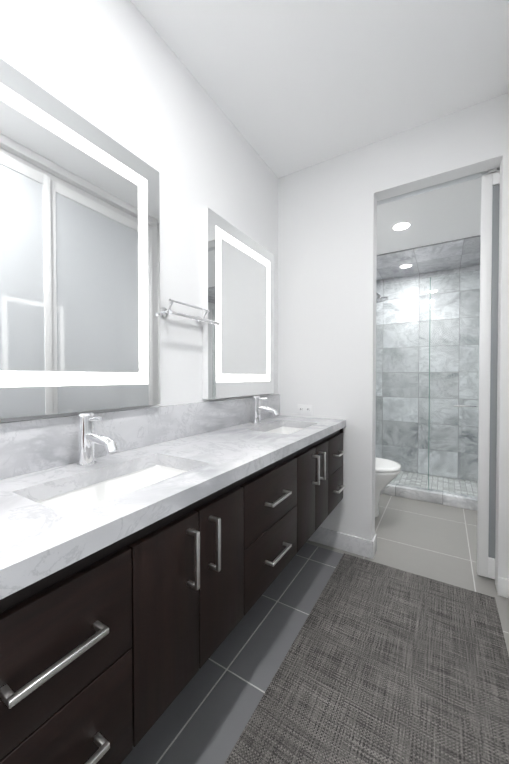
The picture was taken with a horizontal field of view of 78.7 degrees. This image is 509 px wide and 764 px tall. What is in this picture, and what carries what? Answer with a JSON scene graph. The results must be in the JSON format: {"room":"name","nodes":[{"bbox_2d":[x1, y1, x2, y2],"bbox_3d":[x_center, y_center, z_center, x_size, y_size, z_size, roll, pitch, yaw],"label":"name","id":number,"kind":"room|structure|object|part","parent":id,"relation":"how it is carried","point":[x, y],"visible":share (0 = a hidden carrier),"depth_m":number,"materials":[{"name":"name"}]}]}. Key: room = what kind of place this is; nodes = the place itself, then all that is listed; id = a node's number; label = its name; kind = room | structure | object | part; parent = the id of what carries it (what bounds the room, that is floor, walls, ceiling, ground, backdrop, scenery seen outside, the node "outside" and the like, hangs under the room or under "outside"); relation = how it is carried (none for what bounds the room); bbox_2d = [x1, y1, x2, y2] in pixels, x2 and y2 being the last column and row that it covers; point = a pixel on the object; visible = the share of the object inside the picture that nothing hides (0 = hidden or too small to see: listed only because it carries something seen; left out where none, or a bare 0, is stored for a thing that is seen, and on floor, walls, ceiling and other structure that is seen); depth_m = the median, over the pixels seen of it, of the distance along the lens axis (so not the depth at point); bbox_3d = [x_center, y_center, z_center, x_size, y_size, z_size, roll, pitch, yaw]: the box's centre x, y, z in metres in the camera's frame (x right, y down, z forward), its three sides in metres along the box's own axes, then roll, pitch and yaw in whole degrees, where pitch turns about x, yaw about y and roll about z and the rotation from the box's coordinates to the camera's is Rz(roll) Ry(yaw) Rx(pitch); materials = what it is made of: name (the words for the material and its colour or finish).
{"room":"bathroom","nodes":[
{"label":"bathroom","id":0,"kind":"room"},
{"bbox_2d":[0,0,277,422],"bbox_3d":[-0.307,-0.190,1.702,0.120,2.710,6.120,1,1,31],"label":"wall","id":1,"kind":"structure","parent":0,"point":[118,71],"depth_m":1.42,"materials":[{"name":"white paint"}]},
{"bbox_2d":[0,58,160,418],"bbox_3d":[-0.617,-0.397,1.036,0.041,0.995,0.735,1,1,31],"label":"led mirror","id":2,"kind":"object","parent":1,"relation":"attached to","point":[79,263],"visible":1,"depth_m":1.02,"materials":[{"name":"white mirror"}]},
{"bbox_2d":[0,394,279,477],"bbox_3d":[-0.467,0.191,1.313,0.020,0.160,2.520,1,1,31],"label":"backsplash","id":3,"kind":"structure","parent":1,"relation":"attached to","point":[26,446],"depth_m":1.22,"materials":[{"name":"grey stone"}]},
{"bbox_2d":[0,418,345,763],"bbox_3d":[-0.241,0.563,1.182,0.548,0.491,2.482,1,1,31],"label":"bathroom vanity","id":4,"kind":"object","parent":1,"relation":"attached to","point":[147,555],"depth_m":0.73,"materials":[{"name":"black wood"}]},
{"bbox_2d":[0,418,283,589],"bbox_3d":[-0.313,0.297,1.086,0.522,0.045,2.290,1,1,31],"label":"countertop","id":5,"kind":"structure","parent":4,"relation":"on","point":[34,536],"depth_m":0.68,"materials":[{"name":"white stone"}]},
{"bbox_2d":[72,413,123,469],"bbox_3d":[-0.501,0.190,0.992,0.187,0.172,0.060,1,1,31],"label":"faucet","id":6,"kind":"object","parent":5,"relation":"on","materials":[{"name":"silver metal"}]},
{"bbox_2d":[36,462,211,521],"bbox_3d":[-0.385,0.376,0.924,0.268,0.132,0.478,1,1,31],"label":"sink","id":7,"kind":"object","parent":5,"relation":"in","point":[92,499],"depth_m":0.94,"materials":[{"name":"white ceramic"}]},
{"bbox_2d":[252,396,279,425],"bbox_3d":[0.066,0.176,1.919,0.187,0.172,0.060,1,1,31],"label":"faucet","id":8,"kind":"object","parent":5,"relation":"on","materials":[{"name":"silver metal"}]},
{"bbox_2d":[248,422,319,441],"bbox_3d":[0.182,0.362,1.851,0.268,0.132,0.478,1,1,31],"label":"sink","id":9,"kind":"object","parent":5,"relation":"in","point":[287,432],"depth_m":1.70,"materials":[{"name":"white ceramic"}]},
{"bbox_2d":[160,299,219,324],"bbox_3d":[-0.306,-0.331,1.497,0.094,0.074,0.335,1,1,31],"label":"towel bar","id":10,"kind":"object","parent":1,"relation":"attached to","point":[165,312],"visible":0.94,"depth_m":1.43,"materials":[{"name":"silver metal"}]},
{"bbox_2d":[202,208,273,398],"bbox_3d":[-0.067,-0.411,1.936,0.041,0.995,0.735,1,1,31],"label":"led mirror","id":11,"kind":"object","parent":1,"relation":"attached to","point":[238,303],"visible":1,"depth_m":1.82,"materials":[{"name":"white mirror"}]},
{"bbox_2d":[121,493,508,763],"bbox_3d":[0.725,1.224,1.093,2.540,0.100,6.120,1,1,31],"label":"floor","id":12,"kind":"structure","parent":0,"point":[205,716],"depth_m":1.53,"materials":[{"name":"tile"}]},
{"bbox_2d":[225,553,508,763],"bbox_3d":[0.303,1.175,0.823,0.810,0.006,2.480,1,1,31],"label":"woven rug","id":13,"kind":"object","parent":12,"relation":"on","point":[382,664],"visible":1,"depth_m":1.21,"materials":[{"name":"grey fabric"}]},
{"bbox_2d":[375,457,400,516],"bbox_3d":[0.936,0.728,2.761,0.671,0.842,0.440,1,1,31],"label":"toilet","id":14,"kind":"object","parent":12,"relation":"on","point":[387,471],"visible":0.25,"depth_m":2.56,"materials":[{"name":"white ceramic"}]},
{"bbox_2d":[381,484,477,510],"bbox_3d":[1.897,1.100,2.883,2.168,0.095,0.120,1,1,31],"label":"shower curb","id":15,"kind":"object","parent":12,"relation":"on","point":[464,502],"visible":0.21,"depth_m":2.94,"materials":[{"name":"tile"}]},
{"bbox_2d":[375,270,479,497],"bbox_3d":[1.676,0.022,2.982,1.666,2.053,0.064,1,1,31],"label":"glass","id":16,"kind":"object","parent":15,"relation":"on","point":[427,376],"visible":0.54,"depth_m":2.98,"materials":[{"name":"clear"}]},
{"bbox_2d":[130,0,508,177],"bbox_3d":[-0.200,-1.585,0.379,1.660,0.120,4.010,1,1,31],"label":"ceiling","id":17,"kind":"structure","parent":0,"point":[290,86],"depth_m":1.50,"materials":[{"name":"white paint"}]},
{"bbox_2d":[278,92,508,592],"bbox_3d":[1.243,-0.192,1.804,2.420,2.710,0.110,1,1,31],"label":"wall","id":18,"kind":"structure","parent":0,"point":[327,238],"depth_m":2.09,"materials":[{"name":"white paint"}]},
{"bbox_2d":[298,404,311,414],"bbox_3d":[0.370,0.201,2.275,0.115,0.070,0.008,1,1,31],"label":"electrical outlet plate","id":19,"kind":"object","parent":18,"relation":"attached to","point":[304,409],"visible":1,"depth_m":2.27,"materials":[{"name":"white plastic"}]},
{"bbox_2d":[308,527,376,558],"bbox_3d":[0.509,1.099,2.265,0.706,0.115,0.122,1,1,31],"label":"baseboard","id":20,"kind":"structure","parent":18,"relation":"attached to","point":[349,543],"depth_m":2.12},
{"bbox_2d":[377,167,499,578],"bbox_3d":[1.404,-0.055,1.808,1.407,2.413,0.058,1,1,31],"label":"sliding door","id":21,"kind":"structure","parent":18,"relation":"in","point":[488,347],"depth_m":1.82,"materials":[{"name":"white wood"}]},
{"bbox_3d":[1.404,-1.235,1.790,1.407,0.053,0.058,1,1,31],"label":"sliding door rail","id":22,"kind":"part","parent":21,"relation":"part of","materials":[{"name":"silver metal"}]},
{"bbox_2d":[377,178,480,254],"bbox_3d":[1.770,-1.351,2.765,2.540,0.120,2.110,1,1,31],"label":"ceiling","id":23,"kind":"structure","parent":0,"point":[448,213],"depth_m":2.42,"materials":[{"name":"white paint"}]},
{"bbox_2d":[391,221,411,230],"bbox_3d":[1.212,-1.285,2.562,0.155,0.006,0.155,1,1,31],"label":"recessed light","id":24,"kind":"object","parent":23,"relation":"in","point":[400,226],"visible":1,"depth_m":2.56,"materials":[{"name":"white"}]},
{"bbox_2d":[376,235,480,280],"bbox_3d":[2.085,-1.291,3.166,2.180,0.012,0.860,1,1,31],"label":"tile","id":25,"kind":"structure","parent":23,"relation":"attached to","point":[457,253],"depth_m":3.23,"materials":[{"name":"tile"}]},
{"bbox_2d":[399,264,412,267],"bbox_3d":[1.683,-1.287,3.447,0.138,0.006,0.138,1,1,31],"label":"recessed light","id":26,"kind":"object","parent":25,"relation":"attached to","point":[405,265],"visible":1,"depth_m":3.44,"materials":[{"name":"white"}]},
{"bbox_3d":[2.340,-0.084,3.602,2.420,2.440,0.120,1,1,31],"label":"wall","id":27,"kind":"structure","parent":0,"visible":0},
{"bbox_2d":[376,265,479,284],"bbox_3d":[2.306,-0.092,3.546,2.180,2.398,0.012,1,1,31],"label":"shower wall tile","id":28,"kind":"structure","parent":27,"relation":"attached to","point":[434,274],"depth_m":3.66,"materials":[{"name":"tile"}]},
{"bbox_3d":[0.459,-0.164,0.004,0.120,2.710,3.780,1,1,31],"label":"wall","id":29,"kind":"structure","parent":0,"visible":0},
{"bbox_2d":[497,576,508,597],"bbox_3d":[1.304,1.117,1.587,0.069,0.100,0.230,1,1,31],"label":"baseboard","id":30,"kind":"structure","parent":29,"relation":"attached to","point":[503,587],"depth_m":1.68,"materials":[{"name":"white wood"}]}
]}

